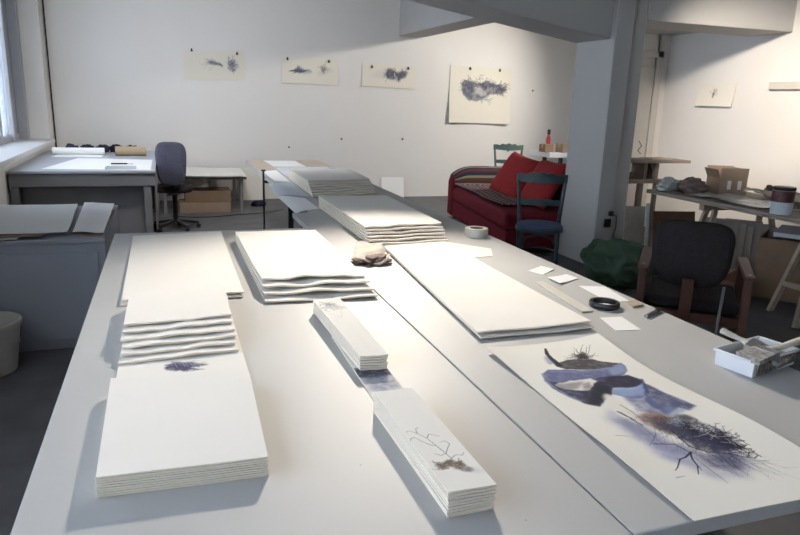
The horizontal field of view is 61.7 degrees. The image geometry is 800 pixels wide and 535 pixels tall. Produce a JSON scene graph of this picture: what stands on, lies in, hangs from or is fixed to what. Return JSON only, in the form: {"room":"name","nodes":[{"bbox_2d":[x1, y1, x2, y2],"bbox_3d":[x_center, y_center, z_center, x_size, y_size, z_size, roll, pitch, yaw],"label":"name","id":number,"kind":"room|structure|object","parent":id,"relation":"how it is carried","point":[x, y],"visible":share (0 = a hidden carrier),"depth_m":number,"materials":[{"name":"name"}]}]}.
{"room":"art studio","nodes":[
{"label":"art studio","id":0,"kind":"room"},
{"bbox_2d":[0,0,54,204],"bbox_3d":[-2.282,-0.543,1.565,0.420,3.150,15.600,-3,15,-19],"label":"wall","id":1,"kind":"structure","parent":0,"point":[30,17],"depth_m":8.40,"materials":[{"name":"paint"}]},
{"bbox_2d":[0,0,54,167],"bbox_3d":[-3.964,-2.077,6.403,0.470,2.025,4.280,-3,15,-19],"label":"window","id":2,"kind":"structure","parent":1,"relation":"in","point":[16,143],"depth_m":8.00,"materials":[{"name":"paint"}]},
{"bbox_2d":[41,0,576,200],"bbox_3d":[-0.783,-2.644,10.172,9.100,3.150,0.200,-3,15,-19],"label":"wall","id":3,"kind":"structure","parent":0,"point":[117,68],"depth_m":9.77,"materials":[{"name":"paint"}]},
{"bbox_2d":[183,48,244,79],"bbox_3d":[-2.590,-2.828,9.362,0.830,0.425,0.020,-3,15,-19],"label":"drawing","id":4,"kind":"object","parent":3,"relation":"attached to","point":[198,64],"visible":1,"depth_m":9.36,"materials":[{"name":"paper"}]},
{"bbox_2d":[282,57,337,84],"bbox_3d":[-1.308,-2.871,9.802,0.828,0.367,0.020,-3,15,-19],"label":"drawing","id":5,"kind":"object","parent":3,"relation":"attached to","point":[294,70],"visible":1,"depth_m":9.80,"materials":[{"name":"paper"}]},
{"bbox_2d":[362,63,415,88],"bbox_3d":[-0.165,-2.911,10.195,0.848,0.355,0.020,-3,15,-19],"label":"drawing","id":6,"kind":"object","parent":3,"relation":"attached to","point":[374,75],"visible":1,"depth_m":10.20,"materials":[{"name":"paper"}]},
{"bbox_2d":[449,65,511,123],"bbox_3d":[1.295,-2.756,10.732,1.078,0.882,0.053,-3,15,-19],"label":"drawing","id":7,"kind":"object","parent":3,"relation":"attached to","point":[477,94],"visible":1,"depth_m":10.74,"materials":[{"name":"paper"}]},
{"bbox_2d":[0,196,799,534],"bbox_3d":[1.715,0.822,3.331,9.100,0.100,16.000,-3,15,-19],"label":"floor","id":8,"kind":"structure","parent":0,"point":[29,394],"depth_m":3.61,"materials":[{"name":"concrete"}]},
{"bbox_2d":[0,311,22,376],"bbox_3d":[-2.224,0.424,3.618,0.352,0.285,0.352,-3,15,-19],"label":"bucket","id":9,"kind":"object","parent":8,"relation":"on","point":[10,322],"visible":1,"depth_m":3.59,"materials":[{"name":"beige plastic"}]},
{"bbox_2d":[0,205,119,351],"bbox_3d":[-2.421,0.027,4.394,1.035,0.666,1.262,-3,15,-19],"label":"base cabinet","id":10,"kind":"object","parent":8,"relation":"on","point":[50,280],"visible":0.63,"depth_m":3.89,"materials":[{"name":"metal"}]},
{"bbox_2d":[0,237,19,239],"bbox_3d":[-2.482,-0.244,4.067,0.656,0.012,0.836,-3,15,-19],"label":"paper sheet","id":11,"kind":"object","parent":10,"relation":"on","point":[6,238],"visible":0.08,"depth_m":3.76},
{"bbox_2d":[0,233,43,237],"bbox_3d":[-2.507,-0.283,4.174,0.720,0.009,1.011,-3,15,-19],"label":"paper sheet","id":12,"kind":"object","parent":11,"relation":"on","point":[34,234],"visible":0.2,"depth_m":3.81,"materials":[{"name":"paper"}]},
{"bbox_2d":[0,204,77,233],"bbox_3d":[-2.491,-0.316,4.258,0.809,0.009,1.076,-3,15,-19],"label":"paper sheet","id":13,"kind":"object","parent":12,"relation":"on","point":[55,218],"visible":1,"depth_m":4.26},
{"bbox_2d":[70,208,113,234],"bbox_3d":[-1.998,-0.304,4.360,0.196,0.011,0.981,-3,15,-19],"label":"paper sheet","id":14,"kind":"object","parent":10,"relation":"on","point":[71,231],"visible":0.2,"depth_m":3.98,"materials":[{"name":"paper"}]},
{"bbox_2d":[73,202,114,232],"bbox_3d":[-2.040,-0.344,4.450,0.218,0.009,1.171,-3,15,-19],"label":"paper sheet","id":15,"kind":"object","parent":14,"relation":"on","point":[93,217],"visible":1,"depth_m":4.38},
{"bbox_2d":[7,150,159,233],"bbox_3d":[-3.417,-0.846,7.584,1.280,0.750,2.440,-3,15,-19],"label":"desk","id":16,"kind":"object","parent":8,"relation":"on","point":[136,195],"visible":0.71,"depth_m":6.55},
{"bbox_2d":[52,147,104,153],"bbox_3d":[-3.819,-1.386,7.967,0.560,0.080,0.080,-3,15,-19],"label":"paper roll","id":17,"kind":"object","parent":16,"relation":"on","point":[55,150],"visible":1,"depth_m":7.93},
{"bbox_2d":[42,158,151,169],"bbox_3d":[-3.144,-1.096,7.067,0.990,0.002,1.303,-3,15,-19],"label":"paper sheet","id":18,"kind":"object","parent":16,"relation":"on","point":[78,163],"visible":0.89,"depth_m":7.00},
{"bbox_2d":[115,146,145,155],"bbox_3d":[-3.231,-1.397,8.040,0.344,0.110,0.110,-3,15,-19],"label":"paper roll","id":19,"kind":"object","parent":16,"relation":"on","point":[119,150],"visible":1,"depth_m":8.00,"materials":[{"name":"paper"}]},
{"bbox_2d":[153,142,200,231],"bbox_3d":[-2.527,-0.921,7.505,0.532,0.990,0.531,-1,14,-12],"label":"office chair","id":20,"kind":"object","parent":8,"relation":"on","point":[170,157],"visible":0.91,"depth_m":7.24,"materials":[{"name":"blue fabric"}]},
{"bbox_2d":[179,199,230,212],"bbox_3d":[-2.583,-0.820,8.867,0.642,0.131,0.400,-3,15,-19],"label":"cardboard box","id":21,"kind":"object","parent":8,"relation":"on","point":[204,207],"visible":0.86,"depth_m":8.69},
{"bbox_2d":[184,187,230,202],"bbox_3d":[-2.547,-0.964,8.864,0.582,0.151,0.380,-3,15,-19],"label":"cardboard box","id":22,"kind":"object","parent":21,"relation":"on","point":[198,194],"visible":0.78,"depth_m":8.71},
{"bbox_2d":[163,177,246,213],"bbox_3d":[-2.679,-1.056,9.100,1.050,0.470,1.180,-3,15,-19],"label":"table","id":23,"kind":"object","parent":8,"relation":"on","point":[233,179],"visible":0.42,"depth_m":8.63,"materials":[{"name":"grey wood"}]},
{"bbox_2d":[186,168,246,177],"bbox_3d":[-2.671,-1.282,9.000,1.162,0.016,1.183,-3,15,-19],"label":"paper sheet","id":24,"kind":"object","parent":23,"relation":"on","point":[242,172],"visible":0.16,"depth_m":8.61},
{"bbox_2d":[186,167,241,175],"bbox_3d":[-2.636,-1.283,8.938,1.069,0.012,1.124,-3,15,-19],"label":"paper sheet","id":25,"kind":"object","parent":24,"relation":"on","point":[190,171],"visible":0.67,"depth_m":8.92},
{"bbox_2d":[241,168,262,199],"bbox_3d":[-2.171,-1.231,9.881,0.330,0.461,0.105,-3,15,-19],"label":"board","id":26,"kind":"object","parent":8,"relation":"on","point":[253,185],"visible":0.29,"depth_m":9.88,"materials":[{"name":"beige paper"}]},
{"bbox_2d":[10,228,631,534],"bbox_3d":[-0.573,0.487,2.505,1.055,0.805,3.005,-3,15,-19],"label":"work table","id":27,"kind":"object","parent":8,"relation":"on","point":[334,467],"depth_m":1.46,"materials":[{"name":"laminate"}]},
{"bbox_2d":[120,272,242,305],"bbox_3d":[-1.000,-0.028,3.059,0.452,0.009,1.275,-3,15,-19],"label":"paper sheet","id":28,"kind":"object","parent":27,"relation":"on","point":[230,295],"visible":0.06,"depth_m":2.54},
{"bbox_2d":[122,231,243,300],"bbox_3d":[-1.003,-0.041,3.066,0.452,0.014,1.255,-3,15,-19],"label":"paper stack","id":29,"kind":"object","parent":28,"relation":"on","point":[195,260],"visible":0.91,"depth_m":2.95,"materials":[{"name":"paper"}]},
{"bbox_2d":[97,474,268,497],"bbox_3d":[-0.494,0.371,1.537,0.340,0.004,0.492,-3,15,-19],"label":"paper sheet","id":30,"kind":"object","parent":27,"relation":"on","point":[263,475],"visible":0.11,"depth_m":1.31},
{"bbox_2d":[97,471,268,495],"bbox_3d":[-0.494,0.366,1.536,0.341,0.004,0.494,-3,15,-19],"label":"paper sheet","id":31,"kind":"object","parent":30,"relation":"on","point":[260,473],"visible":0.09,"depth_m":1.31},
{"bbox_2d":[97,469,268,492],"bbox_3d":[-0.494,0.361,1.534,0.340,0.004,0.492,-3,15,-19],"label":"paper sheet","id":32,"kind":"object","parent":31,"relation":"on","point":[251,472],"visible":0.07,"depth_m":1.31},
{"bbox_2d":[97,467,267,490],"bbox_3d":[-0.493,0.356,1.533,0.339,0.004,0.493,-3,15,-19],"label":"paper sheet","id":33,"kind":"object","parent":32,"relation":"on","point":[264,468],"visible":0.09,"depth_m":1.31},
{"bbox_2d":[96,465,267,487],"bbox_3d":[-0.494,0.351,1.532,0.340,0.004,0.493,-3,15,-19],"label":"paper sheet","id":34,"kind":"object","parent":33,"relation":"on","point":[263,466],"visible":0.09,"depth_m":1.31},
{"bbox_2d":[96,463,267,485],"bbox_3d":[-0.493,0.347,1.531,0.340,0.004,0.492,-3,15,-19],"label":"paper sheet","id":35,"kind":"object","parent":34,"relation":"on","point":[260,464],"visible":0.05,"depth_m":1.31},
{"bbox_2d":[96,460,267,483],"bbox_3d":[-0.494,0.342,1.530,0.340,0.004,0.493,-3,15,-19],"label":"paper sheet","id":36,"kind":"object","parent":35,"relation":"on","point":[259,462],"visible":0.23,"depth_m":1.31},
{"bbox_2d":[96,404,268,480],"bbox_3d":[-0.493,0.337,1.528,0.341,0.004,0.492,-3,15,-19],"label":"paper sheet","id":37,"kind":"object","parent":36,"relation":"on","point":[264,459],"visible":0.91,"depth_m":1.31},
{"bbox_2d":[96,373,267,478],"bbox_3d":[-0.493,0.332,1.528,0.339,0.004,0.492,-3,15,-19],"label":"paper sheet","id":38,"kind":"object","parent":37,"relation":"on","point":[155,423],"visible":1,"depth_m":1.47,"materials":[{"name":"paper"}]},
{"bbox_2d":[116,316,251,380],"bbox_3d":[-0.662,0.241,2.030,0.345,0.006,0.630,-3,15,-19],"label":"paper sheet","id":39,"kind":"object","parent":27,"relation":"on","point":[234,362],"visible":0.21,"depth_m":1.88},
{"bbox_2d":[118,337,238,364],"bbox_3d":[-0.719,0.193,2.183,0.336,0.012,0.561,-3,15,-19],"label":"paper sheet","id":40,"kind":"object","parent":39,"relation":"on","point":[127,359],"visible":0.13,"depth_m":1.95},
{"bbox_2d":[121,337,235,355],"bbox_3d":[-0.722,0.180,2.197,0.330,0.012,0.523,-3,15,-19],"label":"paper sheet","id":41,"kind":"object","parent":40,"relation":"on","point":[151,349],"visible":0.16,"depth_m":1.98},
{"bbox_2d":[123,317,235,348],"bbox_3d":[-0.726,0.167,2.210,0.328,0.012,0.486,-3,15,-19],"label":"paper sheet","id":42,"kind":"object","parent":41,"relation":"on","point":[177,339],"visible":0.15,"depth_m":2.01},
{"bbox_2d":[120,321,234,341],"bbox_3d":[-0.734,0.154,2.224,0.334,0.011,0.446,-3,15,-19],"label":"paper sheet","id":43,"kind":"object","parent":42,"relation":"on","point":[223,327],"visible":0.17,"depth_m":2.05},
{"bbox_2d":[123,307,231,333],"bbox_3d":[-0.738,0.141,2.241,0.329,0.011,0.402,-3,15,-19],"label":"paper sheet","id":44,"kind":"object","parent":43,"relation":"on","point":[224,319],"visible":0.19,"depth_m":2.08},
{"bbox_2d":[123,289,231,325],"bbox_3d":[-0.744,0.127,2.256,0.328,0.011,0.362,-3,15,-19],"label":"paper sheet","id":45,"kind":"object","parent":44,"relation":"on","point":[167,306],"visible":1,"depth_m":2.23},
{"bbox_2d":[235,240,377,302],"bbox_3d":[-0.478,-0.017,3.069,0.430,0.016,1.184,-3,15,-19],"label":"paper sheet","id":46,"kind":"object","parent":27,"relation":"on","point":[313,295],"visible":0.18,"depth_m":2.58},
{"bbox_3d":[-0.533,-0.061,3.219,0.423,0.005,0.830,-3,15,-19],"label":"paper sheet","id":47,"kind":"object","parent":46,"relation":"on","visible":0},
{"bbox_2d":[235,237,374,294],"bbox_3d":[-0.484,-0.039,3.081,0.427,0.020,1.132,-3,15,-19],"label":"paper sheet","id":48,"kind":"object","parent":47,"relation":"on","point":[328,286],"visible":0.11,"depth_m":2.61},
{"bbox_3d":[-0.533,-0.076,3.216,0.423,0.005,0.830,-3,15,-19],"label":"paper sheet","id":49,"kind":"object","parent":48,"relation":"on","visible":0},
{"bbox_2d":[235,234,369,287],"bbox_3d":[-0.492,-0.059,3.097,0.424,0.019,1.081,-3,15,-19],"label":"paper sheet","id":50,"kind":"object","parent":49,"relation":"on","point":[306,281],"visible":0.17,"depth_m":2.66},
{"bbox_3d":[-0.532,-0.091,3.212,0.423,0.005,0.830,-3,15,-19],"label":"paper sheet","id":51,"kind":"object","parent":50,"relation":"on","visible":0},
{"bbox_2d":[235,230,364,279],"bbox_3d":[-0.501,-0.081,3.119,0.424,0.020,1.014,-3,15,-19],"label":"paper sheet","id":52,"kind":"object","parent":51,"relation":"on","point":[285,254],"visible":1,"depth_m":3.03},
{"bbox_2d":[246,160,430,227],"bbox_3d":[-0.820,-0.482,6.467,0.882,0.750,3.795,-3,15,-19],"label":"work table","id":53,"kind":"object","parent":8,"relation":"on","point":[380,191],"visible":0.09,"depth_m":5.33,"materials":[{"name":"laminate"}]},
{"bbox_2d":[269,182,308,196],"bbox_3d":[-0.937,-0.643,5.552,0.221,0.020,0.921,-2,15,-17],"label":"paper sheet","id":54,"kind":"object","parent":53,"relation":"on","point":[280,188],"visible":1,"depth_m":5.53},
{"bbox_2d":[278,196,318,212],"bbox_3d":[-0.741,-0.467,4.885,0.176,0.020,0.791,-3,15,-19],"label":"paper sheet","id":55,"kind":"object","parent":53,"relation":"on","point":[296,204],"visible":1,"depth_m":4.82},
{"bbox_2d":[289,178,376,196],"bbox_3d":[-0.586,-0.714,5.838,0.614,0.011,1.290,-3,15,-19],"label":"paper sheet","id":56,"kind":"object","parent":53,"relation":"on","point":[371,192],"visible":0.22,"depth_m":5.34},
{"bbox_2d":[289,176,374,193],"bbox_3d":[-0.592,-0.733,5.861,0.612,0.011,1.236,-3,15,-19],"label":"paper sheet","id":57,"kind":"object","parent":56,"relation":"on","point":[361,190],"visible":0.16,"depth_m":5.38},
{"bbox_2d":[289,175,374,191],"bbox_3d":[-0.598,-0.752,5.881,0.606,0.011,1.182,-3,15,-19],"label":"paper sheet","id":58,"kind":"object","parent":57,"relation":"on","point":[353,188],"visible":0.16,"depth_m":5.43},
{"bbox_2d":[289,173,372,188],"bbox_3d":[-0.605,-0.772,5.904,0.604,0.011,1.130,-3,15,-19],"label":"paper sheet","id":59,"kind":"object","parent":58,"relation":"on","point":[369,185],"visible":0.16,"depth_m":5.46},
{"bbox_2d":[289,172,372,186],"bbox_3d":[-0.612,-0.792,5.931,0.601,0.011,1.077,-3,15,-19],"label":"paper sheet","id":60,"kind":"object","parent":59,"relation":"on","point":[359,183],"visible":0.19,"depth_m":5.51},
{"bbox_2d":[289,171,370,183],"bbox_3d":[-0.618,-0.811,5.952,0.598,0.011,1.021,-3,15,-19],"label":"paper sheet","id":61,"kind":"object","parent":60,"relation":"on","point":[350,181],"visible":0.22,"depth_m":5.56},
{"bbox_2d":[289,169,369,181],"bbox_3d":[-0.625,-0.830,5.973,0.591,0.011,0.954,-3,15,-19],"label":"paper sheet","id":62,"kind":"object","parent":61,"relation":"on","point":[309,175],"visible":1,"depth_m":5.90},
{"bbox_2d":[381,177,403,196],"bbox_3d":[-0.116,-1.269,10.612,0.370,0.311,0.075,-3,15,-19],"label":"board","id":63,"kind":"object","parent":8,"relation":"on","point":[395,185],"visible":0.79,"depth_m":10.62,"materials":[{"name":"paper"}]},
{"bbox_2d":[447,175,562,249],"bbox_3d":[1.299,-0.760,7.958,0.930,0.700,2.260,-1,14,-11],"label":"sofa","id":64,"kind":"object","parent":8,"relation":"on","point":[465,205],"visible":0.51,"depth_m":7.19,"materials":[{"name":"red fabric"}]},
{"bbox_2d":[450,166,522,204],"bbox_3d":[1.204,-0.992,8.071,0.748,0.289,1.924,-1,14,-11],"label":"striped blanket","id":65,"kind":"object","parent":64,"relation":"on","point":[476,179],"visible":0.62,"depth_m":8.69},
{"bbox_2d":[521,159,565,209],"bbox_3d":[1.548,-0.911,7.253,0.302,0.494,0.772,-1,14,-10],"label":"cushion","id":66,"kind":"object","parent":65,"relation":"on","point":[530,190],"visible":0.64,"depth_m":7.07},
{"bbox_2d":[453,187,558,229],"bbox_3d":[1.224,-0.721,7.843,0.720,0.185,2.050,-1,14,-11],"label":"seat cushion","id":67,"kind":"object","parent":64,"relation":"on","point":[502,217],"depth_m":7.18,"materials":[{"name":"fabric"}]},
{"bbox_2d":[489,151,539,196],"bbox_3d":[1.354,-1.091,7.989,0.331,0.535,0.812,-2,14,-13],"label":"cushion","id":68,"kind":"object","parent":64,"relation":"on","point":[504,182],"visible":0.78,"depth_m":7.89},
{"bbox_2d":[493,143,523,165],"bbox_3d":[1.619,-1.375,10.001,0.453,0.926,0.450,2,14,1],"label":"wooden chair","id":69,"kind":"object","parent":8,"relation":"on","point":[509,147],"visible":0.38,"depth_m":10.07,"materials":[{"name":"green paint"}]},
{"bbox_2d":[515,172,567,264],"bbox_3d":[1.225,-0.363,5.899,0.453,0.926,0.450,4,14,9],"label":"wooden chair","id":70,"kind":"object","parent":8,"relation":"on","point":[537,227],"visible":0.94,"depth_m":5.95,"materials":[{"name":"green paint"}]},
{"bbox_2d":[292,210,799,534],"bbox_3d":[0.313,0.396,3.086,0.993,0.756,3.540,-3,15,-19],"label":"work table","id":71,"kind":"object","parent":8,"relation":"on","point":[682,352],"depth_m":1.99,"materials":[{"name":"laminate"}]},
{"bbox_2d":[351,241,392,264],"bbox_3d":[-0.134,-0.065,3.206,0.197,0.074,0.274,1,14,-2],"label":"rock","id":72,"kind":"object","parent":71,"relation":"on","point":[364,252],"visible":1,"depth_m":3.18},
{"bbox_2d":[319,206,447,244],"bbox_3d":[-0.129,-0.286,4.175,0.490,0.015,1.297,-3,15,-19],"label":"paper sheet","id":73,"kind":"object","parent":71,"relation":"on","point":[412,241],"visible":0.1,"depth_m":3.63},
{"bbox_2d":[319,204,445,241],"bbox_3d":[-0.133,-0.303,4.182,0.490,0.015,1.271,-3,15,-19],"label":"paper sheet","id":74,"kind":"object","parent":73,"relation":"on","point":[324,208],"visible":0.13,"depth_m":3.64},
{"bbox_2d":[319,202,445,237],"bbox_3d":[-0.136,-0.320,4.190,0.490,0.015,1.245,-3,15,-19],"label":"paper sheet","id":75,"kind":"object","parent":74,"relation":"on","point":[327,208],"visible":0.14,"depth_m":3.66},
{"bbox_2d":[319,200,444,234],"bbox_3d":[-0.141,-0.336,4.197,0.488,0.015,1.222,-3,15,-19],"label":"paper sheet","id":76,"kind":"object","parent":75,"relation":"on","point":[400,231],"visible":0.14,"depth_m":3.68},
{"bbox_2d":[319,198,442,230],"bbox_3d":[-0.142,-0.353,4.205,0.492,0.015,1.202,-3,15,-19],"label":"paper sheet","id":77,"kind":"object","parent":76,"relation":"on","point":[320,199],"visible":0.13,"depth_m":3.70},
{"bbox_2d":[319,195,441,227],"bbox_3d":[-0.145,-0.369,4.210,0.492,0.015,1.183,-3,15,-19],"label":"paper sheet","id":78,"kind":"object","parent":77,"relation":"on","point":[369,211],"visible":1,"depth_m":4.09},
{"bbox_2d":[447,242,492,257],"bbox_3d":[0.289,-0.065,3.389,0.346,0.002,0.578,6,15,17],"label":"paper sheet","id":79,"kind":"object","parent":71,"relation":"on","point":[474,251],"visible":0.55,"depth_m":3.50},
{"bbox_2d":[465,226,487,238],"bbox_3d":[0.441,-0.205,3.870,0.132,0.050,0.132,-3,15,-19],"label":"tape roll","id":80,"kind":"object","parent":71,"relation":"on","point":[478,232],"visible":1,"depth_m":3.82,"materials":[{"name":"plastic"}]},
{"bbox_2d":[383,247,593,338],"bbox_3d":[0.255,0.048,2.897,0.465,0.009,1.418,-3,15,-19],"label":"paper sheet","id":81,"kind":"object","parent":71,"relation":"on","point":[563,328],"visible":0.2,"depth_m":2.27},
{"bbox_2d":[384,241,590,332],"bbox_3d":[0.249,0.036,2.903,0.470,0.016,1.400,-3,15,-19],"label":"paper sheet","id":82,"kind":"object","parent":81,"relation":"on","point":[485,298],"visible":1,"depth_m":2.66,"materials":[{"name":"paper"}]},
{"bbox_2d":[589,297,619,310],"bbox_3d":[0.791,0.140,2.592,0.116,0.022,0.116,-3,15,-19],"label":"ring","id":83,"kind":"object","parent":71,"relation":"on","point":[594,302],"visible":0.98,"depth_m":2.57,"materials":[{"name":"black plastic"}]},
{"bbox_2d":[580,286,628,301],"bbox_3d":[0.851,0.107,2.773,0.107,0.002,0.249,-2,14,-14],"label":"card","id":84,"kind":"object","parent":71,"relation":"on","point":[599,291],"visible":0.87,"depth_m":2.78,"materials":[{"name":"white paper"}]},
{"bbox_2d":[600,317,640,330],"bbox_3d":[0.781,0.200,2.393,0.096,0.002,0.147,-1,14,-9],"label":"card","id":85,"kind":"object","parent":71,"relation":"on","point":[617,323],"visible":1,"depth_m":2.39,"materials":[{"name":"white paper"}]},
{"bbox_2d":[487,333,799,520],"bbox_3d":[0.605,0.347,1.743,0.438,0.015,0.935,-3,15,-19],"label":"painting","id":86,"kind":"object","parent":71,"relation":"on","point":[709,459],"visible":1,"depth_m":1.61,"materials":[{"name":"paper"}]},
{"bbox_2d":[713,336,799,377],"bbox_3d":[1.086,0.271,2.045,0.241,0.053,0.134,-7,17,-32],"label":"plastic tub","id":87,"kind":"object","parent":71,"relation":"on","point":[726,357],"visible":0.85,"depth_m":2.01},
{"bbox_2d":[720,328,789,366],"bbox_3d":[1.079,0.238,2.048,0.096,0.066,0.194,-11,19,-42],"label":"brush","id":88,"kind":"object","parent":87,"relation":"in","point":[747,343],"visible":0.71,"depth_m":2.05,"materials":[{"name":"white plastic"}]},
{"bbox_2d":[736,337,799,365],"bbox_3d":[1.137,0.241,2.016,0.308,0.022,0.078,-8,17,-29],"label":"brush","id":89,"kind":"object","parent":87,"relation":"on","point":[758,354],"visible":1,"depth_m":1.97,"materials":[{"name":"beige wood"}]},
{"bbox_2d":[530,150,566,162],"bbox_3d":[2.817,-1.515,11.015,1.260,0.780,0.620,-3,15,-19],"label":"side table","id":90,"kind":"object","parent":8,"relation":"on","point":[545,155],"visible":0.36,"depth_m":10.56,"materials":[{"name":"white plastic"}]},
{"bbox_2d":[580,238,655,289],"bbox_3d":[1.893,-0.061,5.836,0.702,0.407,0.592,-3,15,-19],"label":"fabric bag","id":91,"kind":"object","parent":8,"relation":"on","point":[613,262],"visible":0.88,"depth_m":5.64,"materials":[{"name":"green fabric"}]},
{"bbox_2d":[622,206,645,243],"bbox_3d":[2.152,-0.257,6.203,0.190,0.620,0.055,1,14,-5],"label":"canvas","id":92,"kind":"object","parent":8,"relation":"on","point":[634,216],"visible":0.51,"depth_m":6.17,"materials":[{"name":"grey fabric"}]},
{"bbox_2d":[628,158,690,246],"bbox_3d":[2.502,-0.631,6.996,0.880,0.993,0.320,-3,15,-19],"label":"storage rack","id":93,"kind":"object","parent":8,"relation":"on","point":[639,167],"visible":0.46,"depth_m":6.84,"materials":[{"name":"brown wood"}]},
{"bbox_2d":[652,211,694,244],"bbox_3d":[2.597,-0.253,6.373,0.420,0.554,0.119,0,14,-8],"label":"board","id":94,"kind":"object","parent":8,"relation":"on","point":[659,217],"visible":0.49,"depth_m":6.34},
{"bbox_2d":[635,220,756,341],"bbox_3d":[1.705,0.145,3.932,0.600,0.922,0.611,7,15,21],"label":"armchair","id":95,"kind":"object","parent":8,"relation":"on","point":[690,259],"visible":0.84,"depth_m":3.67,"materials":[{"name":"fabric"}]},
{"bbox_2d":[705,217,739,268],"bbox_3d":[2.873,-0.167,6.068,0.300,0.560,0.019,11,15,31],"label":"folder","id":96,"kind":"object","parent":8,"relation":"on","point":[734,225],"visible":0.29,"depth_m":5.97,"materials":[{"name":"grey cardboard"}]},
{"bbox_2d":[646,189,799,328],"bbox_3d":[3.196,-0.062,5.331,1.094,0.761,2.834,-3,15,-19],"label":"trestle table","id":97,"kind":"object","parent":8,"relation":"on","point":[707,204],"visible":0.46,"depth_m":5.42,"materials":[{"name":"brown wood"}]},
{"bbox_2d":[656,176,679,191],"bbox_3d":[2.516,-0.786,6.287,0.258,0.134,0.137,-3,15,-19],"label":"plastic bag","id":98,"kind":"object","parent":97,"relation":"on","point":[668,183],"visible":0.94,"depth_m":6.25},
{"bbox_2d":[677,177,708,193],"bbox_3d":[2.713,-0.765,6.207,0.304,0.146,0.278,-3,15,-19],"label":"crumpled bag","id":99,"kind":"object","parent":97,"relation":"on","point":[692,185],"visible":0.98,"depth_m":6.16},
{"bbox_2d":[705,165,749,195],"bbox_3d":[3.031,-0.819,6.263,0.287,0.245,0.299,2,14,-1],"label":"cardboard box","id":100,"kind":"object","parent":97,"relation":"on","point":[720,179],"visible":0.88,"depth_m":6.14,"materials":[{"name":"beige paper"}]},
{"bbox_2d":[689,193,794,207],"bbox_3d":[2.913,-0.576,5.699,0.422,0.026,0.860,-3,15,-19],"label":"plastic sheet","id":101,"kind":"object","parent":97,"relation":"on","point":[734,198],"visible":0.86,"depth_m":5.67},
{"bbox_2d":[769,185,796,214],"bbox_3d":[2.902,-0.509,5.083,0.160,0.208,0.160,-3,15,-19],"label":"tub","id":102,"kind":"object","parent":97,"relation":"on","point":[783,197],"visible":1,"depth_m":5.03,"materials":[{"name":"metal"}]},
{"bbox_2d":[733,222,747,268],"bbox_3d":[2.931,-0.151,6.054,0.300,0.540,0.019,10,15,30],"label":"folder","id":103,"kind":"object","parent":8,"relation":"on","point":[743,226],"visible":0.29,"depth_m":5.96,"materials":[{"name":"grey cardboard"}]},
{"bbox_2d":[726,218,762,271],"bbox_3d":[3.048,-0.149,6.020,0.300,0.560,0.019,9,15,28],"label":"folder","id":104,"kind":"object","parent":8,"relation":"on","point":[758,225],"visible":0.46,"depth_m":5.94,"materials":[{"name":"grey cardboard"}]},
{"bbox_2d":[742,225,754,259],"bbox_3d":[2.989,-0.136,6.041,0.300,0.520,0.019,10,15,29],"label":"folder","id":105,"kind":"object","parent":8,"relation":"on","point":[750,229],"visible":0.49,"depth_m":5.95,"materials":[{"name":"grey cardboard"}]},
{"bbox_2d":[752,230,799,303],"bbox_3d":[3.418,-0.013,5.656,0.660,0.501,0.685,12,17,34],"label":"cardboard box","id":106,"kind":"object","parent":8,"relation":"on","point":[774,256],"visible":0.66,"depth_m":5.49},
{"bbox_2d":[773,224,799,239],"bbox_3d":[3.378,-0.285,5.597,0.400,0.035,0.500,12,17,34],"label":"sheet","id":107,"kind":"object","parent":106,"relation":"on","point":[785,231],"visible":1,"depth_m":5.52,"materials":[{"name":"grey paper"}]},
{"bbox_2d":[558,0,648,262],"bbox_3d":[1.964,-1.609,6.387,0.370,3.150,0.600,-3,15,-19],"label":"pillar","id":108,"kind":"structure","parent":0,"point":[607,74],"depth_m":6.29,"materials":[{"name":"paint"}]},
{"bbox_2d":[644,34,671,226],"bbox_3d":[3.244,-2.079,8.435,2.250,3.150,0.150,-3,15,-19],"label":"wall partition","id":109,"kind":"structure","parent":0,"point":[654,42],"depth_m":8.27,"materials":[{"name":"paint"}]},
{"bbox_2d":[626,50,663,205],"bbox_3d":[2.757,-1.571,8.342,0.900,2.180,0.090,-3,15,-19],"label":"door","id":110,"kind":"structure","parent":109,"relation":"in","point":[643,124],"depth_m":8.32,"materials":[{"name":"paint"}]},
{"bbox_2d":[655,0,799,227],"bbox_3d":[5.420,-0.560,2.638,0.200,3.150,12.600,-3,15,-19],"label":"wall","id":111,"kind":"structure","parent":0,"point":[759,133],"depth_m":7.31,"materials":[{"name":"paint"}]},
{"bbox_2d":[695,84,735,106],"bbox_3d":[3.546,-1.942,7.546,0.039,0.245,0.540,-3,15,-19],"label":"drawing","id":112,"kind":"object","parent":111,"relation":"attached to","point":[708,94],"visible":1,"depth_m":7.54,"materials":[{"name":"paper"}]},
{"bbox_2d":[768,81,799,89],"bbox_3d":[3.936,-1.752,6.444,0.050,0.075,0.900,-3,15,-19],"label":"wall ledge","id":113,"kind":"object","parent":111,"relation":"attached to","point":[791,84],"visible":1,"depth_m":6.68,"materials":[{"name":"beige plastic"}]},
{"bbox_3d":[1.818,-2.329,2.544,9.100,0.100,16.000,-3,15,-19],"label":"ceiling","id":114,"kind":"structure","parent":0,"visible":0},
{"bbox_2d":[399,0,493,36],"bbox_3d":[0.864,-3.347,8.166,0.400,0.710,4.200,-3,15,-19],"label":"beam","id":115,"kind":"structure","parent":114,"relation":"attached to","point":[416,19],"depth_m":9.09,"materials":[{"name":"paint"}]},
{"bbox_2d":[407,0,613,42],"bbox_3d":[-0.656,-2.490,5.266,5.220,1.064,0.540,-3,15,-19],"label":"beam","id":116,"kind":"structure","parent":114,"relation":"attached to","point":[576,21],"depth_m":5.82,"materials":[{"name":"paint"}]},
{"bbox_2d":[646,0,796,35],"bbox_3d":[2.984,-2.769,6.476,1.730,0.880,0.540,-3,15,-19],"label":"beam","id":117,"kind":"structure","parent":114,"relation":"attached to","point":[726,17],"depth_m":6.36,"materials":[{"name":"paint"}]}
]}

